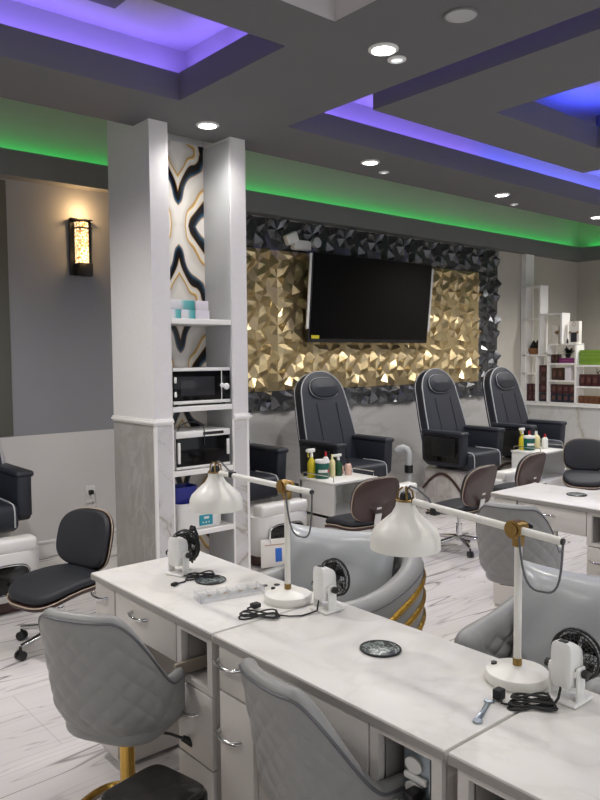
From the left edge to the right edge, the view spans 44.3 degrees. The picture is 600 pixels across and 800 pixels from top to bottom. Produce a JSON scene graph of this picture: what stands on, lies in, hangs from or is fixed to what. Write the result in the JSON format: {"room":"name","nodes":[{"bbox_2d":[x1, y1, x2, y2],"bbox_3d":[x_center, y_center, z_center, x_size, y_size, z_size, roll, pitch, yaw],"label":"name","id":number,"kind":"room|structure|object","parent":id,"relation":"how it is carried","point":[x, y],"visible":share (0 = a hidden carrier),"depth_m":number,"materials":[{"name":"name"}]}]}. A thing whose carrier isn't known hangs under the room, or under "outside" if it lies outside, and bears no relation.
{"room":"salon","nodes":[
{"label":"salon","id":0,"kind":"room"},
{"bbox_2d":[107,118,251,568],"bbox_3d":[-0.839,-0.381,5.188,0.792,3.454,0.596,-3,4,-40],"label":"shelving unit","id":1,"kind":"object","parent":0,"point":[177,204],"depth_m":5.09,"materials":[{"name":"paint"}]},
{"bbox_2d":[171,309,180,317],"bbox_3d":[-0.854,-0.572,4.904,0.093,0.062,0.081,-3,4,-40],"label":"carton","id":2,"kind":"object","parent":1,"relation":"on","point":[175,313],"visible":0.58,"depth_m":4.88,"materials":[{"name":"cardboard"}]},
{"bbox_2d":[171,299,193,309],"bbox_3d":[-0.813,-0.637,4.936,0.200,0.062,0.081,-3,4,-40],"label":"carton","id":3,"kind":"object","parent":2,"relation":"on","point":[175,304],"visible":0.63,"depth_m":4.91,"materials":[{"name":"white cardboard"}]},
{"bbox_2d":[180,309,194,318],"bbox_3d":[-0.775,-0.577,4.972,0.108,0.062,0.081,-3,4,-40],"label":"carton","id":4,"kind":"object","parent":1,"relation":"on","point":[188,314],"visible":0.72,"depth_m":4.94,"materials":[{"name":"white cardboard"}]},
{"bbox_2d":[175,504,220,531],"bbox_3d":[-0.742,0.788,5.143,0.381,0.188,0.231,-3,4,-40],"label":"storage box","id":5,"kind":"object","parent":1,"relation":"on","point":[185,518],"visible":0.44,"depth_m":5.01,"materials":[{"name":"white plastic"}]},
{"bbox_2d":[175,483,196,504],"bbox_3d":[-0.818,0.699,5.075,0.205,0.220,0.160,-3,4,-40],"label":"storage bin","id":6,"kind":"object","parent":5,"relation":"in","point":[183,491],"visible":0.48,"depth_m":5.01,"materials":[{"name":"plastic"}]},
{"bbox_2d":[172,367,229,406],"bbox_3d":[-0.751,-0.097,5.109,0.454,0.256,0.307,-3,4,-40],"label":"microwave","id":7,"kind":"object","parent":1,"relation":"on","point":[190,385],"visible":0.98,"depth_m":4.99,"materials":[{"name":"white plastic"}]},
{"bbox_2d":[171,318,230,326],"bbox_3d":[-0.764,-0.535,5.095,0.477,0.036,0.326,-3,4,-40],"label":"shelf","id":8,"kind":"object","parent":1,"relation":"attached to","point":[175,322],"depth_m":5.02,"materials":[{"name":"white wood"}]},
{"bbox_2d":[174,422,229,469],"bbox_3d":[-0.741,0.297,5.129,0.435,0.314,0.290,-3,4,-40],"label":"microwave","id":9,"kind":"object","parent":1,"relation":"on","point":[197,446],"visible":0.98,"depth_m":5.02,"materials":[{"name":"white plastic"}]},
{"bbox_2d":[195,310,208,318],"bbox_3d":[-0.688,-0.582,5.046,0.112,0.062,0.081,-3,4,-40],"label":"carton","id":10,"kind":"object","parent":1,"relation":"on","point":[199,314],"visible":0.7,"depth_m":5.01,"materials":[{"name":"white cardboard"}]},
{"bbox_2d":[194,301,207,309],"bbox_3d":[-0.692,-0.644,5.040,0.104,0.062,0.081,-3,4,-40],"label":"carton","id":11,"kind":"object","parent":10,"relation":"on","point":[198,305],"visible":0.74,"depth_m":5.00,"materials":[{"name":"white cardboard"}]},
{"bbox_2d":[173,403,231,412],"bbox_3d":[-0.759,0.049,5.129,0.477,0.035,0.326,-3,4,-40],"label":"shelf","id":12,"kind":"object","parent":1,"relation":"attached to","point":[227,407],"depth_m":5.04,"materials":[{"name":"white wood"}]},
{"bbox_2d":[175,464,232,476],"bbox_3d":[-0.756,0.477,5.155,0.477,0.036,0.326,-3,4,-40],"label":"shelf","id":13,"kind":"object","parent":1,"relation":"attached to","point":[186,472],"depth_m":4.99,"materials":[{"name":"white wood"}]},
{"bbox_2d":[176,520,233,536],"bbox_3d":[-0.752,0.897,5.180,0.477,0.034,0.326,-3,4,-40],"label":"shelf","id":14,"kind":"object","parent":1,"relation":"attached to","point":[228,525],"depth_m":5.14,"materials":[{"name":"white wood"}]},
{"bbox_2d":[0,97,577,541],"bbox_3d":[-0.806,-0.707,7.235,13.400,3.860,0.100,-3,4,-40],"label":"wall","id":15,"kind":"structure","parent":0,"point":[61,323],"depth_m":6.33,"materials":[{"name":"paint"}]},
{"bbox_2d":[0,180,13,436],"bbox_3d":[-4.092,-0.617,4.360,4.670,2.020,0.010,-3,4,-40],"label":"trim","id":16,"kind":"structure","parent":15,"relation":"attached to","point":[6,404],"depth_m":5.85,"materials":[{"name":"grey paint"}]},
{"bbox_2d":[37,528,116,557],"bbox_3d":[-3.717,1.331,4.774,5.600,0.135,0.024,-3,4,-40],"label":"baseboard","id":17,"kind":"structure","parent":15,"relation":"attached to","point":[46,547],"depth_m":6.15,"materials":[{"name":"white wood"}]},
{"bbox_2d":[68,217,92,276],"bbox_3d":[-1.824,-1.280,6.185,0.190,0.477,0.120,-3,4,-40],"label":"wall sconce","id":18,"kind":"object","parent":15,"relation":"attached to","point":[80,258],"visible":1,"depth_m":6.16,"materials":[{"name":"glass"}]},
{"bbox_2d":[85,485,96,507],"bbox_3d":[-1.814,0.832,6.354,0.099,0.197,0.053,-3,4,-40],"label":"wall outlet","id":19,"kind":"object","parent":15,"relation":"attached to","point":[89,490],"visible":0.95,"depth_m":6.33,"materials":[{"name":"white plastic"}]},
{"bbox_2d":[0,147,580,261],"bbox_3d":[-0.791,-1.931,7.024,13.260,0.200,0.138,-3,4,-40],"label":"trim","id":20,"kind":"structure","parent":15,"relation":"attached to","point":[18,165],"depth_m":7.79,"materials":[{"name":"paint"}]},
{"bbox_2d":[0,0,599,225],"bbox_3d":[2.462,-2.083,3.373,13.500,0.706,10.100,-3,4,-40],"label":"ceiling","id":21,"kind":"structure","parent":0,"point":[506,99],"depth_m":4.17,"materials":[{"name":"paint"}]},
{"bbox_2d":[196,121,218,128],"bbox_3d":[-0.600,-1.782,4.788,0.150,0.012,0.150,-3,4,-40],"label":"recessed light","id":22,"kind":"object","parent":21,"relation":"in","point":[203,124],"visible":1,"depth_m":4.77,"materials":[{"name":"white plastic"}]},
{"bbox_2d":[361,159,379,164],"bbox_3d":[0.547,-1.848,5.741,0.150,0.012,0.150,-3,4,-40],"label":"recessed light","id":23,"kind":"object","parent":21,"relation":"in","point":[369,161],"visible":1,"depth_m":5.73,"materials":[{"name":"white plastic"}]},
{"bbox_2d":[368,42,398,55],"bbox_3d":[0.410,-1.720,3.623,0.150,0.012,0.150,-3,4,-40],"label":"recessed light","id":24,"kind":"object","parent":21,"relation":"in","point":[383,48],"visible":1,"depth_m":3.61,"materials":[{"name":"white plastic"}]},
{"bbox_2d":[387,55,405,63],"bbox_3d":[0.493,-1.729,3.750,0.096,0.012,0.096,-3,4,-40],"label":"recessed light","id":25,"kind":"object","parent":21,"relation":"in","point":[397,59],"visible":1,"depth_m":3.74,"materials":[{"name":"white plastic"}]},
{"bbox_2d":[443,7,478,23],"bbox_3d":[0.715,-1.704,3.270,0.156,0.008,0.156,-3,4,-40],"label":"ceiling speaker","id":26,"kind":"object","parent":21,"relation":"attached to","point":[460,15],"visible":1,"depth_m":3.26,"materials":[{"name":"paint"}]},
{"bbox_2d":[445,10,476,22],"bbox_3d":[0.715,-1.701,3.270,0.138,0.003,0.138,-3,4,-40],"label":"grille","id":27,"kind":"object","parent":26,"relation":"attached to","point":[451,16],"depth_m":3.27,"materials":[{"name":"grey plastic"}]},
{"bbox_2d":[0,487,599,799],"bbox_3d":[2.486,1.447,3.513,13.400,0.050,10.000,-3,4,-40],"label":"floor","id":28,"kind":"structure","parent":0,"point":[40,759],"depth_m":3.76,"materials":[{"name":"tile"}]},
{"bbox_2d":[0,448,38,614],"bbox_3d":[-2.286,0.614,5.111,0.786,1.502,1.225,-3,4,-40],"label":"chair","id":29,"kind":"object","parent":28,"relation":"on","point":[19,554],"visible":0.77,"depth_m":5.06,"materials":[{"name":"black leather"}]},
{"bbox_2d":[0,534,38,614],"bbox_3d":[-2.049,1.135,4.868,0.570,0.488,0.504,-3,4,-40],"label":"tub","id":30,"kind":"object","parent":29,"relation":"in","point":[19,554],"depth_m":4.75,"materials":[{"name":"plastic"}]},
{"bbox_2d":[6,507,113,660],"bbox_3d":[-1.382,1.038,4.231,0.567,0.744,0.581,2,4,34],"label":"office chair","id":31,"kind":"object","parent":28,"relation":"on","point":[85,535],"visible":0.84,"depth_m":4.25,"materials":[{"name":"black leather"}]},
{"bbox_2d":[56,509,109,568],"bbox_3d":[-1.271,0.823,4.386,0.431,0.331,0.128,2,4,34],"label":"backrest","id":32,"kind":"object","parent":31,"relation":"on","point":[83,535],"depth_m":4.37,"materials":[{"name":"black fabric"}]},
{"bbox_2d":[38,608,191,799],"bbox_3d":[-0.599,1.071,2.518,0.527,0.864,0.548,1,4,20],"label":"tub chair","id":33,"kind":"object","parent":28,"relation":"on","point":[107,686],"visible":0.99,"depth_m":2.29,"materials":[{"name":"grey leather"}]},
{"bbox_2d":[99,764,207,799],"bbox_3d":[-0.436,1.344,2.205,0.256,0.362,0.256,2,4,38],"label":"footstool","id":34,"kind":"object","parent":28,"relation":"on","point":[156,781],"visible":1,"depth_m":2.21,"materials":[{"name":"leather"}]},
{"bbox_2d":[90,551,322,799],"bbox_3d":[-0.380,1.085,2.870,0.542,0.757,0.886,-3,4,-40],"label":"desk","id":35,"kind":"object","parent":28,"relation":"on","point":[178,624],"visible":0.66,"depth_m":2.64,"materials":[{"name":"stone"}]},
{"bbox_2d":[165,525,215,586],"bbox_3d":[-0.472,0.617,2.966,0.201,0.184,0.229,-3,4,-34],"label":"desk fan","id":36,"kind":"object","parent":35,"relation":"on","point":[178,552],"visible":1,"depth_m":2.97,"materials":[{"name":"white plastic"}]},
{"bbox_2d":[173,529,199,560],"bbox_3d":[-0.467,0.598,3.032,0.136,0.134,0.046,1,4,29],"label":"grille","id":37,"kind":"object","parent":36,"relation":"attached to","point":[194,540],"depth_m":3.01,"materials":[{"name":"black plastic"}]},
{"bbox_2d":[195,574,225,584],"bbox_3d":[-0.352,0.708,2.901,0.122,0.007,0.123,-3,4,-40],"label":"vent","id":38,"kind":"object","parent":35,"relation":"attached to","point":[220,579],"depth_m":2.89,"materials":[{"name":"black plastic"}]},
{"bbox_2d":[189,460,313,607],"bbox_3d":[-0.181,0.482,2.779,0.216,0.468,0.695,-3,4,-40],"label":"desk lamp","id":39,"kind":"object","parent":35,"relation":"on","point":[216,495],"visible":1,"depth_m":2.69,"materials":[{"name":"white metal"}]},
{"bbox_2d":[249,435,307,565],"bbox_3d":[-0.498,0.529,6.278,0.786,1.502,1.225,-3,4,-40],"label":"chair","id":40,"kind":"object","parent":28,"relation":"on","point":[267,462],"visible":0.31,"depth_m":5.99,"materials":[{"name":"black leather"}]},
{"bbox_2d":[260,538,284,567],"bbox_3d":[-0.194,1.192,5.757,0.297,0.236,0.033,-3,4,-40],"label":"card","id":41,"kind":"object","parent":40,"relation":"attached to","point":[273,554],"visible":0.79,"depth_m":5.74,"materials":[{"name":"paper"}]},
{"bbox_2d":[250,498,307,565],"bbox_3d":[-0.260,1.050,6.035,0.570,0.488,0.504,-3,4,-40],"label":"tub","id":42,"kind":"object","parent":40,"relation":"in","point":[266,515],"depth_m":5.78,"materials":[{"name":"plastic"}]},
{"bbox_2d":[238,657,404,799],"bbox_3d":[0.119,1.097,1.983,0.548,0.864,0.506,-3,4,-34],"label":"tub chair","id":43,"kind":"object","parent":28,"relation":"on","point":[300,755],"visible":0.97,"depth_m":1.75,"materials":[{"name":"grey leather"}]},
{"bbox_2d":[299,466,377,531],"bbox_3d":[0.332,0.938,6.289,0.516,0.670,0.442,-3,4,-40],"label":"base cabinet","id":44,"kind":"object","parent":28,"relation":"on","point":[332,495],"visible":0.23,"depth_m":6.14,"materials":[{"name":"white laminate"}]},
{"bbox_2d":[305,448,314,477],"bbox_3d":[0.088,0.534,6.234,0.098,0.245,0.072,-3,4,-40],"label":"spray bottle","id":45,"kind":"object","parent":44,"relation":"on","point":[311,462],"visible":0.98,"depth_m":6.22,"materials":[{"name":"yellow plastic"}]},
{"bbox_2d":[315,459,329,478],"bbox_3d":[0.187,0.580,6.210,0.125,0.155,0.125,-3,4,-40],"label":"jar","id":46,"kind":"object","parent":44,"relation":"on","point":[321,465],"visible":0.99,"depth_m":6.16,"materials":[{"name":"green plastic"}]},
{"bbox_2d":[329,454,334,476],"bbox_3d":[0.274,0.558,6.276,0.052,0.190,0.052,-3,4,-40],"label":"bottle","id":47,"kind":"object","parent":44,"relation":"on","point":[332,462],"visible":0.84,"depth_m":6.26,"materials":[{"name":"beige plastic"}]},
{"bbox_2d":[333,454,341,475],"bbox_3d":[0.319,0.556,6.327,0.098,0.186,0.072,-3,4,-40],"label":"spray bottle","id":48,"kind":"object","parent":44,"relation":"on","point":[338,465],"visible":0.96,"depth_m":6.31,"materials":[{"name":"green plastic"}]},
{"bbox_2d":[345,460,351,474],"bbox_3d":[0.416,0.581,6.366,0.060,0.130,0.060,-3,4,-40],"label":"bottle","id":49,"kind":"object","parent":44,"relation":"on","point":[348,467],"visible":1,"depth_m":6.34,"materials":[{"name":"pink plastic"}]},
{"bbox_2d":[259,557,425,630],"bbox_3d":[0.176,1.055,3.270,0.715,0.800,0.700,-3,4,-36],"label":"armchair","id":50,"kind":"object","parent":28,"relation":"on","point":[402,599],"visible":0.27,"depth_m":3.05,"materials":[{"name":"grey leather"}]},
{"bbox_2d":[284,523,393,601],"bbox_3d":[0.165,0.788,3.317,0.553,0.418,0.208,1,4,25],"label":"cushion","id":51,"kind":"object","parent":50,"relation":"on","point":[369,570],"visible":0.46,"depth_m":3.26,"materials":[{"name":"silver leather"}]},
{"bbox_2d":[293,371,416,497],"bbox_3d":[0.511,0.477,7.005,0.786,1.502,1.225,-3,4,-40],"label":"chair","id":52,"kind":"object","parent":28,"relation":"on","point":[324,422],"visible":0.56,"depth_m":7.16,"materials":[{"name":"leather"}]},
{"bbox_2d":[324,476,399,531],"bbox_3d":[0.463,0.932,5.734,0.567,0.744,0.581,-3,4,-34],"label":"stool","id":53,"kind":"object","parent":28,"relation":"on","point":[372,499],"visible":0.73,"depth_m":5.52,"materials":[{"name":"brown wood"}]},
{"bbox_2d":[350,476,385,510],"bbox_3d":[0.575,0.738,5.555,0.431,0.331,0.128,-3,4,-34],"label":"cushion","id":54,"kind":"object","parent":53,"relation":"on","point":[369,494],"depth_m":5.48,"materials":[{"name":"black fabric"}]},
{"bbox_2d":[213,601,548,799],"bbox_3d":[0.213,1.122,2.175,0.542,0.757,0.923,-3,4,-40],"label":"desk","id":55,"kind":"object","parent":28,"relation":"on","point":[384,685],"visible":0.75,"depth_m":2.08,"materials":[{"name":"stone"}]},
{"bbox_2d":[238,558,349,619],"bbox_3d":[-0.024,0.644,2.539,0.390,0.174,0.144,-1,4,-12],"label":"desk fan","id":56,"kind":"object","parent":55,"relation":"on","point":[325,578],"visible":1,"depth_m":2.52,"materials":[{"name":"white plastic"}]},
{"bbox_2d":[322,558,349,596],"bbox_3d":[0.126,0.620,2.581,0.046,0.134,0.136,-3,4,-40],"label":"grille","id":57,"kind":"object","parent":56,"relation":"attached to","point":[337,572],"depth_m":2.55,"materials":[{"name":"black plastic"}]},
{"bbox_2d":[360,640,401,657],"bbox_3d":[0.241,0.744,2.207,0.122,0.007,0.128,-3,4,-40],"label":"vent","id":58,"kind":"object","parent":55,"relation":"attached to","point":[368,648],"depth_m":2.20,"materials":[{"name":"black metal"}]},
{"bbox_2d":[403,746,430,799],"bbox_3d":[0.305,0.918,1.793,0.188,0.130,0.114,-3,4,-40],"label":"block","id":59,"kind":"object","parent":55,"relation":"in","point":[417,768],"visible":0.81,"depth_m":1.78,"materials":[{"name":"metal"}]},
{"bbox_2d":[405,780,421,788],"bbox_3d":[0.279,0.948,1.797,0.010,0.038,0.052,-3,4,-40],"label":"outlet","id":60,"kind":"object","parent":59,"relation":"attached to","point":[414,784],"depth_m":1.79,"materials":[{"name":"white plastic"}]},
{"bbox_2d":[405,756,422,774],"bbox_3d":[0.278,0.888,1.793,0.010,0.038,0.052,-3,4,-40],"label":"outlet","id":61,"kind":"object","parent":59,"relation":"attached to","point":[413,764],"depth_m":1.79,"materials":[{"name":"white plastic"}]},
{"bbox_2d":[370,485,565,692],"bbox_3d":[0.459,0.508,2.102,0.216,0.487,0.635,-3,4,-40],"label":"desk lamp","id":62,"kind":"object","parent":55,"relation":"on","point":[404,532],"visible":0.96,"depth_m":2.02,"materials":[{"name":"white metal"}]},
{"bbox_2d":[399,491,410,499],"bbox_3d":[0.322,0.308,2.250,0.036,0.058,0.036,-3,4,-40],"label":"socket","id":63,"kind":"object","parent":62,"relation":"attached to","point":[405,495],"depth_m":2.24,"materials":[{"name":"black plastic"}]},
{"bbox_2d":[473,697,493,723],"bbox_3d":[0.453,0.766,1.818,0.026,0.004,0.140,1,4,28],"label":"wrench","id":64,"kind":"object","parent":55,"relation":"on","point":[478,720],"visible":1,"depth_m":1.81,"materials":[{"name":"metal"}]},
{"bbox_2d":[394,444,412,481],"bbox_3d":[1.086,0.822,7.724,0.195,0.719,0.088,-1,3,-2],"label":"drain pipe","id":65,"kind":"object","parent":28,"relation":"on","point":[408,467],"visible":0.75,"depth_m":7.69,"materials":[{"name":"grey plastic"}]},
{"bbox_2d":[425,464,496,557],"bbox_3d":[1.347,0.895,6.237,0.567,0.744,0.581,-4,5,-44],"label":"stool","id":66,"kind":"object","parent":28,"relation":"on","point":[477,486],"visible":0.76,"depth_m":6.06,"materials":[{"name":"brown plastic"}]},
{"bbox_2d":[460,464,489,501],"bbox_3d":[1.486,0.699,6.080,0.431,0.331,0.128,-4,5,-44],"label":"backrest","id":67,"kind":"object","parent":66,"relation":"on","point":[475,487],"depth_m":6.00,"materials":[{"name":"brown fabric"}]},
{"bbox_2d":[414,368,516,502],"bbox_3d":[1.820,0.415,7.856,0.786,1.502,1.225,-3,4,-40],"label":"chair","id":68,"kind":"object","parent":28,"relation":"on","point":[451,448],"visible":0.7,"depth_m":7.90,"materials":[{"name":"black leather"}]},
{"bbox_2d":[432,437,454,457],"bbox_3d":[1.487,0.492,7.656,0.014,0.191,0.290,-3,4,-40],"label":"tray","id":69,"kind":"object","parent":68,"relation":"on","point":[442,447],"depth_m":7.65,"materials":[{"name":"black plastic"}]},
{"bbox_2d":[476,502,560,586],"bbox_3d":[1.221,0.961,4.094,0.527,0.864,0.548,1,4,30],"label":"tub chair","id":70,"kind":"object","parent":28,"relation":"on","point":[496,550],"visible":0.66,"depth_m":3.89,"materials":[{"name":"grey leather"}]},
{"bbox_2d":[491,452,545,496],"bbox_3d":[2.011,0.844,6.998,0.567,0.744,0.581,-4,5,-44],"label":"stool","id":71,"kind":"object","parent":28,"relation":"on","point":[529,469],"visible":0.43,"depth_m":6.79,"materials":[{"name":"brown plastic"}]},
{"bbox_2d":[515,452,537,484],"bbox_3d":[2.150,0.647,6.841,0.431,0.331,0.128,-4,5,-44],"label":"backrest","id":72,"kind":"object","parent":71,"relation":"on","point":[526,472],"depth_m":6.74,"materials":[{"name":"brown fabric"}]},
{"bbox_2d":[447,688,599,799],"bbox_3d":[0.818,1.159,1.466,0.542,0.757,0.923,-3,4,-40],"label":"desk","id":73,"kind":"object","parent":28,"relation":"on","point":[533,754],"visible":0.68,"depth_m":1.62,"materials":[{"name":"stone"}]},
{"bbox_2d":[493,627,599,710],"bbox_3d":[0.631,0.679,1.863,0.255,0.174,0.141,-2,4,-23],"label":"desk fan","id":74,"kind":"object","parent":73,"relation":"on","point":[567,672],"visible":1,"depth_m":1.85,"materials":[{"name":"white plastic"}]},
{"bbox_2d":[551,627,599,680],"bbox_3d":[0.718,0.655,1.903,0.046,0.134,0.136,-3,4,-40],"label":"grille","id":75,"kind":"object","parent":74,"relation":"attached to","point":[586,648],"depth_m":1.87,"materials":[{"name":"black plastic"}]},
{"bbox_2d":[482,367,570,486],"bbox_3d":[2.742,0.365,8.561,0.786,1.502,1.225,-3,4,-40],"label":"chair","id":76,"kind":"object","parent":28,"relation":"on","point":[505,407],"visible":0.48,"depth_m":8.69,"materials":[{"name":"black leather"}]},
{"bbox_2d":[503,430,520,447],"bbox_3d":[2.409,0.442,8.361,0.014,0.191,0.290,-3,4,-40],"label":"tray","id":77,"kind":"object","parent":76,"relation":"on","point":[511,437],"depth_m":8.36,"materials":[{"name":"black plastic"}]},
{"bbox_2d":[454,573,599,694],"bbox_3d":[0.970,1.089,2.594,0.715,0.800,0.700,-3,4,-36],"label":"armchair","id":78,"kind":"object","parent":28,"relation":"on","point":[492,634],"visible":0.13,"depth_m":2.69,"materials":[{"name":"grey leather"}]},
{"bbox_2d":[511,560,599,683],"bbox_3d":[1.008,0.824,2.598,0.554,0.418,0.210,2,4,39],"label":"cushion","id":79,"kind":"object","parent":78,"relation":"on","point":[575,603],"visible":0.58,"depth_m":2.62,"materials":[{"name":"grey leather"}]},
{"bbox_2d":[511,442,565,486],"bbox_3d":[2.575,0.820,7.954,0.496,0.670,0.372,-3,4,-40],"label":"base cabinet","id":80,"kind":"object","parent":28,"relation":"on","point":[554,466],"visible":0.27,"depth_m":7.94,"materials":[{"name":"white wood"}]},
{"bbox_2d":[519,428,524,449],"bbox_3d":[2.388,0.418,7.941,0.098,0.235,0.072,-3,4,-40],"label":"spray bottle","id":81,"kind":"object","parent":80,"relation":"on","point":[521,439],"visible":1,"depth_m":7.92,"materials":[{"name":"yellow plastic"}]},
{"bbox_2d":[523,435,534,449],"bbox_3d":[2.463,0.461,7.929,0.131,0.150,0.131,-3,4,-40],"label":"jar","id":82,"kind":"object","parent":80,"relation":"on","point":[529,440],"visible":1,"depth_m":7.88,"materials":[{"name":"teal plastic"}]},
{"bbox_2d":[533,431,539,447],"bbox_3d":[2.575,0.433,8.036,0.084,0.190,0.084,-3,4,-40],"label":"bottle","id":83,"kind":"object","parent":80,"relation":"on","point":[537,437],"visible":0.67,"depth_m":8.00,"materials":[{"name":"white plastic"}]},
{"bbox_2d":[542,434,547,448],"bbox_3d":[2.666,0.448,8.022,0.066,0.160,0.066,-3,4,-40],"label":"bottle","id":84,"kind":"object","parent":80,"relation":"on","point":[544,439],"visible":1,"depth_m":8.00,"materials":[{"name":"white plastic"}]},
{"bbox_2d":[491,483,599,606],"bbox_3d":[1.696,0.967,4.565,0.542,0.757,0.879,-3,4,-40],"label":"desk","id":85,"kind":"object","parent":28,"relation":"on","point":[575,511],"visible":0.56,"depth_m":4.41,"materials":[{"name":"stone"}]},
{"bbox_2d":[566,492,586,496],"bbox_3d":[1.724,0.589,4.596,0.122,0.007,0.122,-3,4,-40],"label":"vent","id":86,"kind":"object","parent":85,"relation":"attached to","point":[569,494],"depth_m":4.59,"materials":[{"name":"black plastic"}]},
{"bbox_2d":[562,438,599,489],"bbox_3d":[2.963,0.796,7.664,0.567,0.744,0.581,1,4,22],"label":"stool","id":87,"kind":"object","parent":28,"relation":"on","point":[580,455],"visible":0.87,"depth_m":7.79,"materials":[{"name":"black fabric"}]},
{"bbox_2d":[564,439,599,470],"bbox_3d":[3.037,0.580,7.839,0.431,0.331,0.128,1,4,22],"label":"backrest","id":88,"kind":"object","parent":87,"relation":"on","point":[579,454],"depth_m":7.83,"materials":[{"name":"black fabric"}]},
{"bbox_2d":[246,214,501,411],"bbox_3d":[0.656,-0.925,8.327,5.460,1.960,0.081,-3,4,-40],"label":"wall","id":89,"kind":"structure","parent":0,"point":[279,353],"depth_m":8.42,"materials":[{"name":"gold metal"}]},
{"bbox_2d":[283,231,320,250],"bbox_3d":[0.009,-1.647,7.651,0.474,0.174,0.130,-3,4,-40],"label":"emergency light","id":90,"kind":"object","parent":89,"relation":"attached to","point":[292,238],"visible":1,"depth_m":7.63,"materials":[{"name":"white plastic"}]},
{"bbox_2d":[306,251,433,342],"bbox_3d":[0.798,-1.113,8.302,1.970,0.934,0.207,-3,4,-40],"label":"television","id":91,"kind":"object","parent":89,"relation":"attached to","point":[351,299],"visible":1,"depth_m":8.17,"materials":[{"name":"black plastic"}]},
{"bbox_2d":[525,405,599,444],"bbox_3d":[4.375,0.587,9.421,0.260,0.930,3.398,-3,4,-40],"label":"wall","id":92,"kind":"structure","parent":0,"point":[581,422],"depth_m":9.99,"materials":[{"name":"stone"}]},
{"bbox_2d":[525,403,599,407],"bbox_3d":[4.378,0.109,9.385,0.320,0.028,3.418,-3,4,-40],"label":"trim","id":93,"kind":"structure","parent":92,"relation":"on","point":[543,404],"depth_m":10.06,"materials":[{"name":"white wood"}]},
{"bbox_2d":[520,254,599,405],"bbox_3d":[3.810,-0.985,9.906,0.200,2.101,1.794,-3,4,-40],"label":"display shelf","id":94,"kind":"object","parent":93,"relation":"on","point":[527,264],"visible":0.86,"depth_m":10.38,"materials":[{"name":"white wood"}]},
{"bbox_2d":[539,392,546,401],"bbox_3d":[3.452,-0.044,10.384,0.101,0.126,0.130,-3,4,-40],"label":"product box","id":95,"kind":"object","parent":94,"relation":"on","point":[542,395],"visible":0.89,"depth_m":10.35,"materials":[{"name":"brown cardboard"}]},
{"bbox_2d":[552,326,559,343],"bbox_3d":[3.581,-0.905,10.232,0.066,0.250,0.150,-3,4,-40],"label":"display card","id":96,"kind":"object","parent":94,"relation":"on","point":[555,329],"visible":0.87,"depth_m":10.22,"materials":[{"name":"paper"}]},
{"bbox_2d":[557,368,564,379],"bbox_3d":[3.613,-0.361,10.173,0.101,0.169,0.077,-3,4,-40],"label":"product box","id":97,"kind":"object","parent":94,"relation":"on","point":[560,371],"visible":0.83,"depth_m":10.14,"materials":[{"name":"brown cardboard"}]},
{"bbox_2d":[565,366,573,379],"bbox_3d":[3.690,-0.366,10.083,0.100,0.189,0.090,-3,4,-40],"label":"product box","id":98,"kind":"object","parent":94,"relation":"on","point":[569,370],"visible":0.8,"depth_m":10.05,"materials":[{"name":"white cardboard"}]},
{"bbox_2d":[569,321,581,342],"bbox_3d":[3.736,-0.918,10.015,0.088,0.300,0.150,-3,4,-40],"label":"gift box","id":99,"kind":"object","parent":94,"relation":"on","point":[575,327],"visible":0.98,"depth_m":9.98,"materials":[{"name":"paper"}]},
{"bbox_2d":[579,374,585,385],"bbox_3d":[3.826,-0.268,9.929,0.101,0.159,0.082,-3,4,-40],"label":"product box","id":100,"kind":"object","parent":94,"relation":"on","point":[582,377],"visible":0.83,"depth_m":9.89,"materials":[{"name":"brown cardboard"}]},
{"bbox_2d":[579,361,599,364],"bbox_3d":[3.900,-0.493,9.828,0.100,0.048,0.320,-3,4,-40],"label":"product box","id":101,"kind":"object","parent":94,"relation":"on","point":[580,362],"visible":1,"depth_m":9.81,"materials":[{"name":"green cardboard"}]},
{"bbox_2d":[579,357,599,360],"bbox_3d":[3.899,-0.543,9.825,0.100,0.048,0.320,-3,4,-40],"label":"product box","id":102,"kind":"object","parent":101,"relation":"on","point":[586,358],"visible":0.95,"depth_m":9.80,"materials":[{"name":"green cardboard"}]},
{"bbox_2d":[579,354,599,356],"bbox_3d":[3.899,-0.593,9.822,0.100,0.048,0.320,-3,4,-40],"label":"product box","id":103,"kind":"object","parent":102,"relation":"on","point":[580,355],"visible":0.85,"depth_m":9.80,"materials":[{"name":"green cardboard"}]},
{"bbox_2d":[580,350,599,353],"bbox_3d":[3.898,-0.642,9.819,0.100,0.048,0.320,-3,4,-40],"label":"product box","id":104,"kind":"object","parent":103,"relation":"on","point":[581,351],"visible":1,"depth_m":9.79,"materials":[{"name":"green cardboard"}]},
{"bbox_2d":[592,374,598,386],"bbox_3d":[3.943,-0.261,9.792,0.101,0.159,0.082,-3,4,-40],"label":"product box","id":105,"kind":"object","parent":94,"relation":"on","point":[595,377],"visible":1,"depth_m":9.75,"materials":[{"name":"brown cardboard"}]},
{"bbox_2d":[577,222,599,395],"bbox_3d":[7.574,-0.861,7.800,0.100,3.960,10.100,-3,4,-40],"label":"wall","id":106,"kind":"structure","parent":0,"point":[588,272],"depth_m":11.34,"materials":[{"name":"beige paint"}]},
{"bbox_2d":[575,245,599,261],"bbox_3d":[7.505,-2.036,7.612,0.138,0.200,9.998,-3,4,-40],"label":"trim","id":107,"kind":"structure","parent":106,"relation":"attached to","point":[592,253],"depth_m":11.15,"materials":[{"name":"paint"}]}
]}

